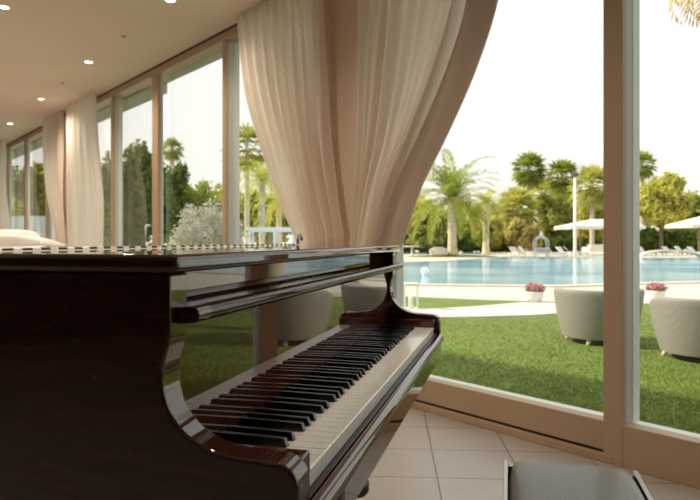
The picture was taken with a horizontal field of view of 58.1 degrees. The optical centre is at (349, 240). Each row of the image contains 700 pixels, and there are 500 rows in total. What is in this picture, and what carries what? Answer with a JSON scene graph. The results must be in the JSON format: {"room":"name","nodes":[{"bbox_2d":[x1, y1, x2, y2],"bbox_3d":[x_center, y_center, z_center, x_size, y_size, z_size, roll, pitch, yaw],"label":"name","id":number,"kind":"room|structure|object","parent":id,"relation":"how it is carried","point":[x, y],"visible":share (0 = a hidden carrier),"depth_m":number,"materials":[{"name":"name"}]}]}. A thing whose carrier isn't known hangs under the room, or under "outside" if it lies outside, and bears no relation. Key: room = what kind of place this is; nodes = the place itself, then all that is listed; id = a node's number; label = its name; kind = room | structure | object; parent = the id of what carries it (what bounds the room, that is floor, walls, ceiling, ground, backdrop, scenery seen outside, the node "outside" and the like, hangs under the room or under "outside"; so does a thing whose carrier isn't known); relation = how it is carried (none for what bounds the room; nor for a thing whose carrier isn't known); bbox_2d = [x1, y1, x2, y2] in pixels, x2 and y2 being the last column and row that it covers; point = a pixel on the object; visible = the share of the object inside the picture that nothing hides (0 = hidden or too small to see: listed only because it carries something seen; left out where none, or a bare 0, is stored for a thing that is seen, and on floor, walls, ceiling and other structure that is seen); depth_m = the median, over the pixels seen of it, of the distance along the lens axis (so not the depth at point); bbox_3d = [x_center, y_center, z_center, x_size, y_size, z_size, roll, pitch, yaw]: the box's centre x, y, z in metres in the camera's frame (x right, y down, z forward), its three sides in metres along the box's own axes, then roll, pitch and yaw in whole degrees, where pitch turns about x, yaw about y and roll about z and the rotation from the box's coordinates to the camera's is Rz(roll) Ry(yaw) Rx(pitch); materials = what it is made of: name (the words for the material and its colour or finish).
{"room":"hotel lounge","nodes":[
{"label":"hotel lounge","id":0,"kind":"room"},
{"bbox_2d":[63,119,66,230],"bbox_3d":[-3.928,-0.403,9.024,0.180,2.723,0.800,0,0,-40],"label":"wall pier","id":1,"kind":"object","parent":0,"point":[64,157],"depth_m":9.14,"materials":[{"name":"beige paint"}]},
{"bbox_2d":[12,52,221,159],"bbox_3d":[-1.155,-1.900,6.064,0.269,0.300,21.994,0,0,-40],"label":"roof","id":2,"kind":"structure","parent":0,"point":[144,95],"depth_m":7.77,"materials":[{"name":"grey paint"}]},
{"bbox_2d":[0,0,267,143],"bbox_3d":[-4.739,-1.960,3.078,9.057,0.220,21.594,0,0,-40],"label":"ceiling","id":3,"kind":"structure","parent":0,"point":[44,44],"depth_m":5.89,"materials":[{"name":"paint"}]},
{"bbox_2d":[0,141,10,229],"bbox_3d":[-7.032,-0.418,12.420,0.140,2.813,3.400,0,0,-39],"label":"curtain","id":4,"kind":"object","parent":3,"relation":"hanging from","point":[4,211],"visible":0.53,"depth_m":11.71,"materials":[{"name":"beige fabric"}]},
{"bbox_2d":[0,5,10,9],"bbox_3d":[-2.740,-1.847,4.991,0.096,0.004,0.096,0,0,0],"label":"recessed light","id":5,"kind":"object","parent":3,"relation":"in","point":[5,7],"visible":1,"depth_m":4.99,"materials":[{"name":"white metal"}]},
{"bbox_2d":[42,111,67,245],"bbox_3d":[-4.280,-0.418,9.127,0.136,2.813,1.206,0,0,-40],"label":"curtain","id":6,"kind":"object","parent":3,"relation":"hanging from","point":[52,126],"visible":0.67,"depth_m":9.03,"materials":[{"name":"beige fabric"}]},
{"bbox_2d":[66,91,103,245],"bbox_3d":[-3.393,-0.418,8.056,0.156,2.813,1.599,0,0,-41],"label":"curtain","id":7,"kind":"object","parent":3,"relation":"hanging from","point":[84,183],"visible":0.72,"depth_m":8.03,"materials":[{"name":"beige fabric"}]},
{"bbox_2d":[7,23,236,144],"bbox_3d":[-1.386,-1.841,5.872,0.014,0.012,21.194,0,0,-40],"label":"trim","id":8,"kind":"structure","parent":3,"relation":"attached to","point":[234,25],"depth_m":6.53,"materials":[{"name":"brown wood"}]},
{"bbox_2d":[236,0,343,244],"bbox_3d":[-0.506,-0.422,4.619,0.198,2.820,1.359,0,0,-37],"label":"curtain","id":9,"kind":"object","parent":3,"relation":"hanging from","point":[282,43],"visible":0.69,"depth_m":4.48,"materials":[{"name":"beige fabric"}]},
{"bbox_2d":[349,0,497,254],"bbox_3d":[0.361,-0.422,3.590,0.198,2.820,1.420,0,0,-42],"label":"curtain","id":10,"kind":"object","parent":3,"relation":"hanging from","point":[418,60],"visible":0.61,"depth_m":3.68,"materials":[{"name":"beige fabric"}]},
{"bbox_2d":[323,0,357,244],"bbox_3d":[-0.015,-0.403,4.328,0.180,2.723,0.430,0,0,-40],"label":"wall pier","id":11,"kind":"object","parent":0,"point":[340,16],"visible":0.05,"depth_m":4.22,"materials":[{"name":"beige paint"}]},
{"bbox_2d":[356,408,699,499],"bbox_3d":[-4.735,1.060,3.082,9.067,0.120,21.594,0,0,-40],"label":"floor","id":12,"kind":"structure","parent":0,"point":[430,456],"depth_m":2.84,"materials":[{"name":"tile"}]},
{"bbox_2d":[0,229,65,245],"bbox_3d":[-3.936,0.443,6.282,2.218,1.105,0.996,0,0,-12],"label":"sofa","id":13,"kind":"object","parent":12,"relation":"on","point":[8,237],"visible":0.17,"depth_m":6.00,"materials":[{"name":"white fabric"}]},
{"bbox_2d":[0,229,39,236],"bbox_3d":[-3.354,0.200,6.222,0.609,0.620,0.249,0,0,-12],"label":"cushion","id":14,"kind":"object","parent":13,"relation":"on","point":[8,231],"depth_m":6.18,"materials":[{"name":"white fabric"}]},
{"bbox_2d":[0,234,443,499],"bbox_3d":[-0.713,0.488,1.533,1.738,1.022,1.414,0,0,14],"label":"grand piano","id":15,"kind":"object","parent":12,"relation":"on","point":[243,371],"visible":1,"depth_m":0.74,"materials":[{"name":"brown wood"}]},
{"bbox_2d":[411,401,611,463],"bbox_3d":[-3.442,0.980,8.460,0.156,0.040,14.586,0,0,-40],"label":"window sill","id":16,"kind":"structure","parent":12,"relation":"on","point":[590,453],"depth_m":3.19,"materials":[{"name":"brown wood"}]},
{"bbox_2d":[6,149,11,228],"bbox_3d":[-6.600,-0.403,12.198,0.080,2.723,0.100,0,0,-40],"label":"window post","id":17,"kind":"object","parent":16,"relation":"on","point":[9,151],"visible":0.41,"depth_m":12.17,"materials":[{"name":"grey"}]},
{"bbox_2d":[24,140,29,230],"bbox_3d":[-5.691,-0.403,11.108,0.080,2.723,0.080,0,0,-40],"label":"window post","id":18,"kind":"object","parent":16,"relation":"on","point":[26,142],"visible":0.59,"depth_m":11.09,"materials":[{"name":"grey"}]},
{"bbox_2d":[46,195,52,239],"bbox_3d":[-4.788,-0.403,10.025,0.080,2.723,0.100,0,0,-40],"label":"window post","id":19,"kind":"object","parent":16,"relation":"on","point":[49,224],"visible":0.12,"depth_m":9.99,"materials":[{"name":"grey"}]},
{"bbox_2d":[111,96,122,245],"bbox_3d":[-2.872,-0.403,7.757,0.120,2.723,0.080,0,0,-40],"label":"window post","id":20,"kind":"object","parent":16,"relation":"on","point":[116,102],"visible":0.56,"depth_m":7.72,"materials":[{"name":"grey paint"}]},
{"bbox_2d":[145,225,150,245],"bbox_3d":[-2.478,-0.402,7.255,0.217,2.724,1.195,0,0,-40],"label":"door handle","id":21,"kind":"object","parent":16,"relation":"on","point":[146,226],"depth_m":6.76,"materials":[{"name":"silver metal"}]},
{"bbox_2d":[152,74,162,244],"bbox_3d":[-2.054,-0.403,6.728,0.060,2.723,0.158,0,0,-40],"label":"window post","id":22,"kind":"object","parent":16,"relation":"on","point":[157,80],"visible":0.52,"depth_m":6.68,"materials":[{"name":"grey"}]},
{"bbox_2d":[222,40,239,244],"bbox_3d":[-1.056,-0.403,5.594,0.141,2.723,0.060,0,0,-40],"label":"window post","id":23,"kind":"object","parent":16,"relation":"on","point":[230,50],"visible":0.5,"depth_m":5.56,"materials":[{"name":"grey"}]},
{"bbox_2d":[7,26,602,451],"bbox_3d":[-1.325,-0.445,5.923,0.150,2.810,21.194,0,0,-40],"label":"window","id":24,"kind":"structure","parent":16,"relation":"on","point":[579,426],"depth_m":3.37,"materials":[{"name":"brown wood"}]},
{"bbox_2d":[380,204,403,306],"bbox_3d":[0.256,-0.403,4.032,0.158,2.723,0.091,0,0,-40],"label":"window post","id":25,"kind":"object","parent":16,"relation":"on","point":[398,281],"depth_m":4.02,"materials":[{"name":"grey"}]},
{"bbox_2d":[503,460,652,499],"bbox_3d":[0.456,0.760,1.226,0.310,0.480,0.650,0,0,14],"label":"chair","id":26,"kind":"object","parent":12,"relation":"on","point":[523,480],"visible":1,"depth_m":1.38,"materials":[{"name":"brushed steel"},{"name":"grey leather"}]},
{"bbox_2d":[603,0,639,466],"bbox_3d":[1.232,-0.382,2.858,0.162,2.764,0.090,0,0,-40],"label":"window post","id":27,"kind":"object","parent":12,"relation":"on","point":[621,18],"visible":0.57,"depth_m":2.82,"materials":[{"name":"grey"}]},
{"bbox_2d":[623,421,699,488],"bbox_3d":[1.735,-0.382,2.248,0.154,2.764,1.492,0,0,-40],"label":"window sill","id":28,"kind":"structure","parent":12,"relation":"on","point":[666,453],"depth_m":2.65,"materials":[{"name":"brown painted wood"}]},
{"label":"outside","id":29,"kind":"structure","parent":0,"visible":0},
{"bbox_2d":[404,257,699,284],"bbox_3d":[5.000,1.444,37.781,130.000,0.011,36.439,0,0,0],"label":"water","id":30,"kind":"structure","parent":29,"point":[504,270],"depth_m":29.22,"materials":[{"name":"blue liquid"}]},
{"bbox_2d":[421,267,428,275],"bbox_3d":[3.024,1.253,25.400,0.340,0.370,0.340,0,0,0],"label":"globe","id":31,"kind":"object","parent":30,"relation":"on","point":[424,271],"visible":0.97,"depth_m":25.28,"materials":[{"name":"white plastic"}]},
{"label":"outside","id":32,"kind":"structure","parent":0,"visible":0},
{"bbox_2d":[404,252,429,253],"bbox_3d":[8.936,1.425,72.814,6.765,0.010,16.053,0,0,0],"label":"water","id":33,"kind":"structure","parent":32,"point":[404,252],"depth_m":68.81,"materials":[{"name":"blue liquid"}]},
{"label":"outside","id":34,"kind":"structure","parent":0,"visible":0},
{"bbox_2d":[462,252,481,253],"bbox_3d":[13.833,1.425,71.938,2.426,0.010,13.054,0,0,12],"label":"water","id":35,"kind":"structure","parent":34,"point":[462,252],"depth_m":71.68,"materials":[{"name":"blue liquid"}]},
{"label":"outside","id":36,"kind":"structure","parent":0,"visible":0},
{"bbox_2d":[147,245,699,433],"bbox_3d":[47.706,1.600,61.362,244.588,0.300,257.277,0,0,0],"label":"ground","id":37,"kind":"structure","parent":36,"point":[423,302],"depth_m":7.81,"materials":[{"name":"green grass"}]},
{"bbox_2d":[12,165,19,215],"bbox_3d":[-26.293,-2.246,47.971,3.850,7.498,3.620,0,0,-37],"label":"broadleaf tree","id":38,"kind":"object","parent":37,"relation":"on","point":[14,171],"visible":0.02,"depth_m":47.52,"materials":[{"name":"green plant"}]},
{"bbox_2d":[12,160,45,215],"bbox_3d":[-20.136,-1.828,40.059,3.558,6.661,3.393,0,0,6],"label":"broadleaf tree","id":39,"kind":"object","parent":37,"relation":"on","point":[37,181],"visible":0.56,"depth_m":39.11,"materials":[{"name":"green plant"}]},
{"bbox_2d":[12,216,55,240],"bbox_3d":[-19.943,0.025,36.150,6.114,2.850,0.300,0,0,0],"label":"wall","id":40,"kind":"structure","parent":37,"relation":"on","point":[37,223],"depth_m":36.00,"materials":[{"name":"beige paint"}]},
{"bbox_2d":[103,231,110,245],"bbox_3d":[-13.769,-1.245,34.021,3.105,5.507,2.942,0,0,0],"label":"broadleaf tree","id":41,"kind":"object","parent":37,"relation":"on","point":[106,242],"visible":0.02,"depth_m":33.24,"materials":[{"name":"green plant"}]},
{"bbox_2d":[101,138,180,245],"bbox_3d":[-8.927,-1.335,25.950,3.428,5.696,3.240,0,0,40],"label":"broadleaf tree","id":42,"kind":"object","parent":37,"relation":"on","point":[137,175],"visible":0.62,"depth_m":25.26,"materials":[{"name":"green plant"}]},
{"bbox_2d":[163,160,199,244],"bbox_3d":[-8.628,-1.231,31.061,2.810,5.477,2.724,0,0,33],"label":"broadleaf tree","id":43,"kind":"object","parent":37,"relation":"on","point":[179,183],"visible":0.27,"depth_m":30.74,"materials":[{"name":"green plant"}]},
{"bbox_2d":[184,178,218,242],"bbox_3d":[-9.340,-1.123,38.199,2.769,5.260,2.619,0,0,-41],"label":"broadleaf tree","id":44,"kind":"object","parent":37,"relation":"on","point":[203,196],"visible":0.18,"depth_m":37.66,"materials":[{"name":"green plant"}]},
{"bbox_2d":[163,198,249,244],"bbox_3d":[-3.881,0.183,16.942,2.278,2.652,2.172,0,0,0],"label":"flowering shrub","id":45,"kind":"object","parent":37,"relation":"on","point":[199,226],"visible":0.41,"depth_m":16.77,"materials":[{"name":"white plant"}]},
{"bbox_2d":[207,183,242,244],"bbox_3d":[-15.575,-2.683,73.990,7.513,8.455,7.944,0,0,0],"label":"broadleaf tree","id":46,"kind":"object","parent":37,"relation":"on","point":[218,194],"visible":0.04,"depth_m":72.29,"materials":[{"name":"green plant"}]},
{"bbox_2d":[220,189,291,243],"bbox_3d":[-7.621,-1.698,59.800,7.603,6.520,8.099,0,0,24],"label":"broadleaf tree","id":47,"kind":"object","parent":37,"relation":"on","point":[253,222],"visible":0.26,"depth_m":57.50,"materials":[{"name":"green plant"}]},
{"bbox_2d":[405,205,447,252],"bbox_3d":[8.740,-1.211,70.274,5.349,5.480,6.748,0,0,14],"label":"broadleaf tree","id":48,"kind":"object","parent":37,"relation":"on","point":[420,239],"visible":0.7,"depth_m":68.05,"materials":[{"name":"green plant"}]},
{"bbox_2d":[404,233,510,251],"bbox_3d":[13.321,0.367,77.471,17.273,3.160,3.838,0,0,0],"label":"hedge","id":49,"kind":"object","parent":37,"relation":"on","point":[464,245],"visible":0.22,"depth_m":76.87,"materials":[{"name":"green plant"}]},
{"bbox_2d":[443,202,494,234],"bbox_3d":[15.797,-1.896,84.163,8.015,6.860,8.445,0,0,0],"label":"broadleaf tree","id":50,"kind":"object","parent":37,"relation":"on","point":[466,225],"visible":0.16,"depth_m":81.38,"materials":[{"name":"green plant"}]},
{"bbox_2d":[471,215,504,248],"bbox_3d":[15.538,-0.752,70.947,3.880,4.526,4.198,0,0,0],"label":"broadleaf tree","id":51,"kind":"object","parent":37,"relation":"on","point":[496,233],"visible":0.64,"depth_m":70.14,"materials":[{"name":"green plant"}]},
{"bbox_2d":[492,204,524,232],"bbox_3d":[25.702,-2.662,105.893,11.305,8.503,11.792,0,0,0],"label":"broadleaf tree","id":52,"kind":"object","parent":37,"relation":"on","point":[492,204],"visible":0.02,"depth_m":102.80,"materials":[{"name":"green plant"}]},
{"bbox_2d":[503,217,545,251],"bbox_3d":[19.028,-0.561,69.072,4.344,4.161,4.522,0,0,4],"label":"broadleaf tree","id":53,"kind":"object","parent":37,"relation":"on","point":[520,234],"visible":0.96,"depth_m":68.05,"materials":[{"name":"green plant"}]},
{"bbox_2d":[534,192,578,238],"bbox_3d":[27.432,-2.489,84.199,5.775,8.014,5.746,0,0,0],"label":"broadleaf tree","id":54,"kind":"object","parent":37,"relation":"on","point":[558,212],"visible":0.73,"depth_m":82.97,"materials":[{"name":"green plant"}]},
{"bbox_2d":[552,192,578,234],"bbox_3d":[41.216,-4.155,117.696,11.302,11.448,10.433,0,0,0],"label":"broadleaf tree","id":55,"kind":"object","parent":37,"relation":"on","point":[555,197],"visible":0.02,"depth_m":116.26,"materials":[{"name":"green plant"}]},
{"bbox_2d":[534,236,601,251],"bbox_3d":[27.909,0.600,79.121,11.102,2.487,3.152,0,0,0],"label":"hedge","id":56,"kind":"object","parent":37,"relation":"on","point":[557,241],"visible":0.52,"depth_m":78.51,"materials":[{"name":"green plant"}]},
{"bbox_2d":[577,205,602,237],"bbox_3d":[35.074,-2.330,89.971,7.166,7.703,7.230,0,0,0],"label":"broadleaf tree","id":57,"kind":"object","parent":37,"relation":"on","point":[584,214],"visible":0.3,"depth_m":88.17,"materials":[{"name":"green plant"}]},
{"bbox_2d":[553,288,644,345],"bbox_3d":[3.562,1.068,9.050,1.219,0.782,1.219,0,0,-7],"label":"tub chair","id":58,"kind":"object","parent":37,"relation":"on","point":[579,312],"visible":0.62,"depth_m":8.66,"materials":[{"name":"beige fabric"}]},
{"bbox_2d":[640,170,692,252],"bbox_3d":[36.230,-3.248,73.063,6.448,9.513,6.897,0,0,38],"label":"broadleaf tree","id":59,"kind":"object","parent":37,"relation":"on","point":[662,201],"visible":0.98,"depth_m":71.42,"materials":[{"name":"green plant"}]},
{"bbox_2d":[640,227,697,251],"bbox_3d":[40.518,0.048,78.981,12.184,3.798,4.274,0,0,0],"label":"hedge","id":60,"kind":"object","parent":37,"relation":"on","point":[649,237],"visible":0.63,"depth_m":78.09,"materials":[{"name":"green plant"}]},
{"bbox_2d":[640,249,699,258],"bbox_3d":[25.397,1.074,50.000,4.921,0.712,0.900,0,0,0],"label":"arched bridge","id":61,"kind":"structure","parent":37,"relation":"on","point":[642,254],"depth_m":49.55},
{"bbox_2d":[649,297,699,356],"bbox_3d":[4.355,1.068,7.750,1.219,0.782,1.219,0,0,-20],"label":"tub chair","id":62,"kind":"object","parent":37,"relation":"on","point":[676,321],"visible":1,"depth_m":7.46,"materials":[{"name":"beige fabric"}]},
{"bbox_2d":[667,0,699,27],"bbox_3d":[5.204,-1.349,8.537,1.653,5.598,1.620,0,0,0],"label":"palm tree","id":63,"kind":"object","parent":37,"relation":"on","point":[675,1],"visible":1,"depth_m":8.85,"materials":[{"name":"plant"}]},
{"bbox_2d":[676,189,699,230],"bbox_3d":[47.596,-2.735,85.116,8.812,8.550,10.233,0,0,0],"label":"broadleaf tree","id":64,"kind":"object","parent":37,"relation":"on","point":[695,211],"visible":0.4,"depth_m":82.92,"materials":[{"name":"green plant"}]},
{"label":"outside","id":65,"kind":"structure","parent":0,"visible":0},
{"bbox_2d":[405,255,497,256],"bbox_3d":[9.009,1.339,55.800,8.400,0.179,2.940,0,0,0],"label":"ground","id":66,"kind":"structure","parent":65,"point":[415,255],"depth_m":54.86,"materials":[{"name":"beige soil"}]},
{"bbox_2d":[404,246,419,255],"bbox_3d":[5.560,0.960,56.500,1.480,0.940,1.480,0,0,0],"label":"garden table","id":67,"kind":"object","parent":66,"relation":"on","point":[404,246],"visible":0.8,"depth_m":56.40,"materials":[{"name":"white metal"}]},
{"bbox_2d":[429,247,447,255],"bbox_3d":[7.697,0.970,54.905,1.722,0.840,1.141,0,0,0],"label":"boulder","id":68,"kind":"object","parent":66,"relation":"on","point":[434,251],"visible":1,"depth_m":54.50,"materials":[{"name":"beige stone"}]},
{"bbox_2d":[407,149,506,254],"bbox_3d":[8.868,-3.185,55.569,9.592,8.970,9.281,0,0,15],"label":"palm tree","id":69,"kind":"object","parent":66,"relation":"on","point":[449,184],"visible":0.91,"depth_m":54.70,"materials":[{"name":"green plant"}]},
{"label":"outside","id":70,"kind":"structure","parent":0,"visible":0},
{"bbox_2d":[407,302,556,317],"bbox_3d":[-17.472,1.439,14.208,45.226,0.022,3.397,0,0,2],"label":"path","id":71,"kind":"structure","parent":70,"point":[519,308],"depth_m":12.85,"materials":[{"name":"beige concrete"}]},
{"bbox_2d":[404,282,418,308],"bbox_3d":[1.284,1.170,13.258,0.290,0.560,0.290,0,0,0],"label":"lantern","id":72,"kind":"object","parent":71,"relation":"on","point":[405,283],"visible":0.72,"depth_m":13.21,"materials":[{"name":"white metal"}]},
{"bbox_2d":[409,296,412,307],"bbox_3d":[1.284,1.294,13.258,0.100,0.239,0.098,0,0,0],"label":"candle","id":73,"kind":"object","parent":72,"relation":"on","point":[410,297],"depth_m":13.22,"materials":[{"name":"white wax"}]},
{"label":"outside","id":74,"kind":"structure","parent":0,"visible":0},
{"bbox_2d":[406,284,699,303],"bbox_3d":[5.000,1.440,9.000,130.000,0.020,30.000,0,0,0],"label":"paving","id":75,"kind":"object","parent":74,"point":[688,291],"visible":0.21,"depth_m":17.33,"materials":[{"name":"beige stone"}]},
{"bbox_2d":[523,283,545,301],"bbox_3d":[4.315,1.206,14.697,0.528,0.449,0.504,0,0,0],"label":"flower planter","id":76,"kind":"object","parent":75,"relation":"on","point":[534,293],"visible":1,"depth_m":14.57,"materials":[{"name":"white"}]},
{"bbox_2d":[406,281,699,287],"bbox_3d":[5.036,1.402,20.687,130.056,0.055,3.228,0,0,-1],"label":"kerb","id":77,"kind":"object","parent":75,"relation":"on","point":[675,282],"visible":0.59,"depth_m":19.63,"materials":[{"name":"white stone"}]},
{"bbox_2d":[645,282,667,299],"bbox_3d":[7.288,1.206,14.979,0.504,0.449,0.528,0,0,16],"label":"flower planter","id":78,"kind":"object","parent":75,"relation":"on","point":[653,290],"visible":0.97,"depth_m":14.84,"materials":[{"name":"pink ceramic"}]},
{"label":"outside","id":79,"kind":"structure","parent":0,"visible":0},
{"bbox_2d":[404,248,696,262],"bbox_3d":[25.000,1.440,83.510,170.000,0.020,92.980,0,0,0],"label":"paving","id":80,"kind":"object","parent":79,"point":[499,254],"visible":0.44,"depth_m":56.30,"materials":[{"name":"beige stone"}]},
{"bbox_2d":[163,137,184,171],"bbox_3d":[-11.927,-2.766,41.953,2.025,8.433,1.925,0,0,0],"label":"palm tree","id":81,"kind":"object","parent":80,"relation":"on","point":[171,154],"visible":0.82,"depth_m":41.76,"materials":[{"name":"green plant"}]},
{"bbox_2d":[219,120,264,243],"bbox_3d":[-7.397,-3.529,45.065,4.302,9.958,4.028,0,0,0],"label":"palm tree","id":82,"kind":"object","parent":80,"relation":"on","point":[249,133],"visible":0.52,"depth_m":44.72,"materials":[{"name":"green plant"}]},
{"bbox_2d":[240,160,279,243],"bbox_3d":[-5.599,-1.845,39.987,4.006,6.591,4.297,0,0,38],"label":"palm tree","id":83,"kind":"object","parent":80,"relation":"on","point":[262,177],"visible":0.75,"depth_m":39.82,"materials":[{"name":"green plant"}]},
{"bbox_2d":[252,187,284,243],"bbox_3d":[-5.541,-1.450,50.109,4.602,5.799,4.366,0,0,0],"label":"palm tree","id":84,"kind":"object","parent":80,"relation":"on","point":[279,211],"visible":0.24,"depth_m":49.78,"materials":[{"name":"green plant"}]},
{"bbox_2d":[246,227,295,243],"bbox_3d":[-3.762,0.410,30.600,2.381,2.080,1.200,0,0,0],"label":"pergola","id":85,"kind":"object","parent":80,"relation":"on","point":[275,230],"visible":0.37,"depth_m":30.00,"materials":[{"name":"white metal"}]},
{"bbox_2d":[409,194,445,223],"bbox_3d":[10.325,-2.788,92.222,8.195,8.437,8.066,0,0,0],"label":"palm tree","id":86,"kind":"object","parent":80,"relation":"on","point":[422,202],"visible":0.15,"depth_m":91.21,"materials":[{"name":"green plant"}]},
{"bbox_2d":[465,187,512,254],"bbox_3d":[13.781,-1.962,62.998,5.068,6.783,4.896,0,0,0],"label":"palm tree","id":87,"kind":"object","parent":80,"relation":"on","point":[485,250],"visible":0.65,"depth_m":62.69,"materials":[{"name":"green plant"}]},
{"bbox_2d":[508,247,525,256],"bbox_3d":[15.004,1.000,56.600,0.660,0.860,1.900,0,0,-17],"label":"sun lounger","id":88,"kind":"object","parent":80,"relation":"on","point":[513,249],"visible":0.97,"depth_m":56.92,"materials":[{"name":"white metal"}]},
{"bbox_2d":[491,185,545,251],"bbox_3d":[19.680,-2.696,74.941,6.541,8.252,6.842,0,0,0],"label":"palm tree","id":89,"kind":"object","parent":80,"relation":"on","point":[519,198],"visible":0.72,"depth_m":73.90,"materials":[{"name":"green plant"}]},
{"bbox_2d":[518,247,538,255],"bbox_3d":[16.557,1.000,58.600,1.900,0.860,0.660,0,0,38],"label":"sun lounger","id":90,"kind":"object","parent":80,"relation":"on","point":[520,248],"visible":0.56,"depth_m":58.80,"materials":[{"name":"white"}]},
{"bbox_2d":[509,150,548,250],"bbox_3d":[23.858,-5.391,83.966,5.641,13.641,5.882,0,0,0],"label":"palm tree","id":91,"kind":"object","parent":80,"relation":"on","point":[529,177],"visible":0.91,"depth_m":82.94,"materials":[{"name":"green plant"}]},
{"bbox_2d":[533,231,548,256],"bbox_3d":[16.614,0.303,54.800,1.215,2.254,0.784,0,0,0],"label":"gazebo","id":92,"kind":"object","parent":80,"relation":"on","point":[540,234],"visible":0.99,"depth_m":54.66,"materials":[{"name":"white metal"}]},
{"bbox_2d":[526,179,559,207],"bbox_3d":[29.114,-4.199,96.056,6.010,11.259,5.876,0,0,0],"label":"palm tree","id":93,"kind":"object","parent":80,"relation":"on","point":[535,189],"visible":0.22,"depth_m":94.89,"materials":[{"name":"green plant"}]},
{"bbox_2d":[545,247,568,256],"bbox_3d":[18.137,1.000,55.200,1.900,0.860,0.660,0,0,21],"label":"sun lounger","id":94,"kind":"object","parent":80,"relation":"on","point":[567,253],"visible":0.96,"depth_m":54.93,"materials":[{"name":"white"}]},
{"bbox_2d":[542,158,583,196],"bbox_3d":[29.572,-5.126,88.158,6.068,13.113,6.187,0,0,0],"label":"palm tree","id":95,"kind":"object","parent":80,"relation":"on","point":[562,167],"visible":0.76,"depth_m":87.09,"materials":[{"name":"green plant"}]},
{"bbox_2d":[555,247,575,255],"bbox_3d":[19.657,1.000,57.600,0.660,0.860,1.900,0,0,-29],"label":"sun lounger","id":96,"kind":"object","parent":80,"relation":"on","point":[559,249],"visible":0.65,"depth_m":57.98,"materials":[{"name":"white"}]},
{"bbox_2d":[572,173,577,255],"bbox_3d":[20.714,-2.388,58.000,0.600,7.636,0.600,0,0,0],"label":"lamp post","id":97,"kind":"object","parent":80,"relation":"on","point":[574,175],"visible":0.94,"depth_m":57.89,"materials":[{"name":"white metal"}]},
{"bbox_2d":[562,161,602,243],"bbox_3d":[29.214,-4.082,75.910,6.866,11.023,6.904,0,0,0],"label":"palm tree","id":98,"kind":"object","parent":80,"relation":"on","point":[590,197],"visible":0.82,"depth_m":74.99,"materials":[{"name":"green plant"}]},
{"bbox_2d":[581,247,588,253],"bbox_3d":[20.740,1.000,55.600,0.660,0.860,1.900,0,0,23],"label":"sun lounger","id":99,"kind":"object","parent":80,"relation":"on","point":[585,250],"visible":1,"depth_m":56.05,"materials":[{"name":"white"}]},
{"bbox_2d":[587,244,602,255],"bbox_3d":[23.469,0.900,59.500,1.894,1.060,0.900,0,0,0],"label":"sun lounger","id":100,"kind":"object","parent":80,"relation":"on","point":[595,247],"depth_m":59.10,"materials":[{"name":"beige fabric"}]},
{"bbox_2d":[589,247,602,253],"bbox_3d":[22.426,1.000,57.200,1.900,0.860,0.660,0,0,38],"label":"sun lounger","id":101,"kind":"object","parent":80,"relation":"on","point":[590,249],"visible":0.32,"depth_m":57.06,"materials":[{"name":"white"}]},
{"bbox_2d":[554,219,645,254],"bbox_3d":[24.013,-0.312,61.000,6.971,3.483,4.880,0,0,0],"label":"parasol","id":102,"kind":"object","parent":80,"relation":"on","point":[591,224],"visible":0.43,"depth_m":59.63,"materials":[{"name":"beige fabric"}]},
{"bbox_2d":[640,247,656,255],"bbox_3d":[27.251,1.000,58.000,0.660,0.860,1.900,0,0,-23],"label":"sun lounger","id":103,"kind":"object","parent":80,"relation":"on","point":[641,248],"visible":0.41,"depth_m":58.38,"materials":[{"name":"white"}]},
{"bbox_2d":[640,150,659,230],"bbox_3d":[42.724,-6.054,92.048,5.277,14.968,5.036,0,0,0],"label":"palm tree","id":104,"kind":"object","parent":80,"relation":"on","point":[645,172],"visible":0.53,"depth_m":91.11,"materials":[{"name":"green plant"}]},
{"bbox_2d":[661,246,682,254],"bbox_3d":[31.178,1.000,61.000,0.660,0.860,1.900,0,0,-29],"label":"sun lounger","id":105,"kind":"object","parent":80,"relation":"on","point":[663,247],"visible":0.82,"depth_m":61.05,"materials":[{"name":"white wood"}]},
{"bbox_2d":[665,216,699,251],"bbox_3d":[34.857,-0.533,60.000,7.238,3.926,5.067,0,0,0],"label":"parasol","id":106,"kind":"object","parent":80,"relation":"on","point":[693,222],"visible":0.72,"depth_m":59.93,"materials":[{"name":"beige fabric"}]},
{"bbox_2d":[687,247,699,255],"bbox_3d":[31.596,1.000,57.200,0.660,0.860,1.900,0,0,-29],"label":"sun lounger","id":107,"kind":"object","parent":80,"relation":"on","point":[689,248],"visible":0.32,"depth_m":57.72,"materials":[{"name":"white"}]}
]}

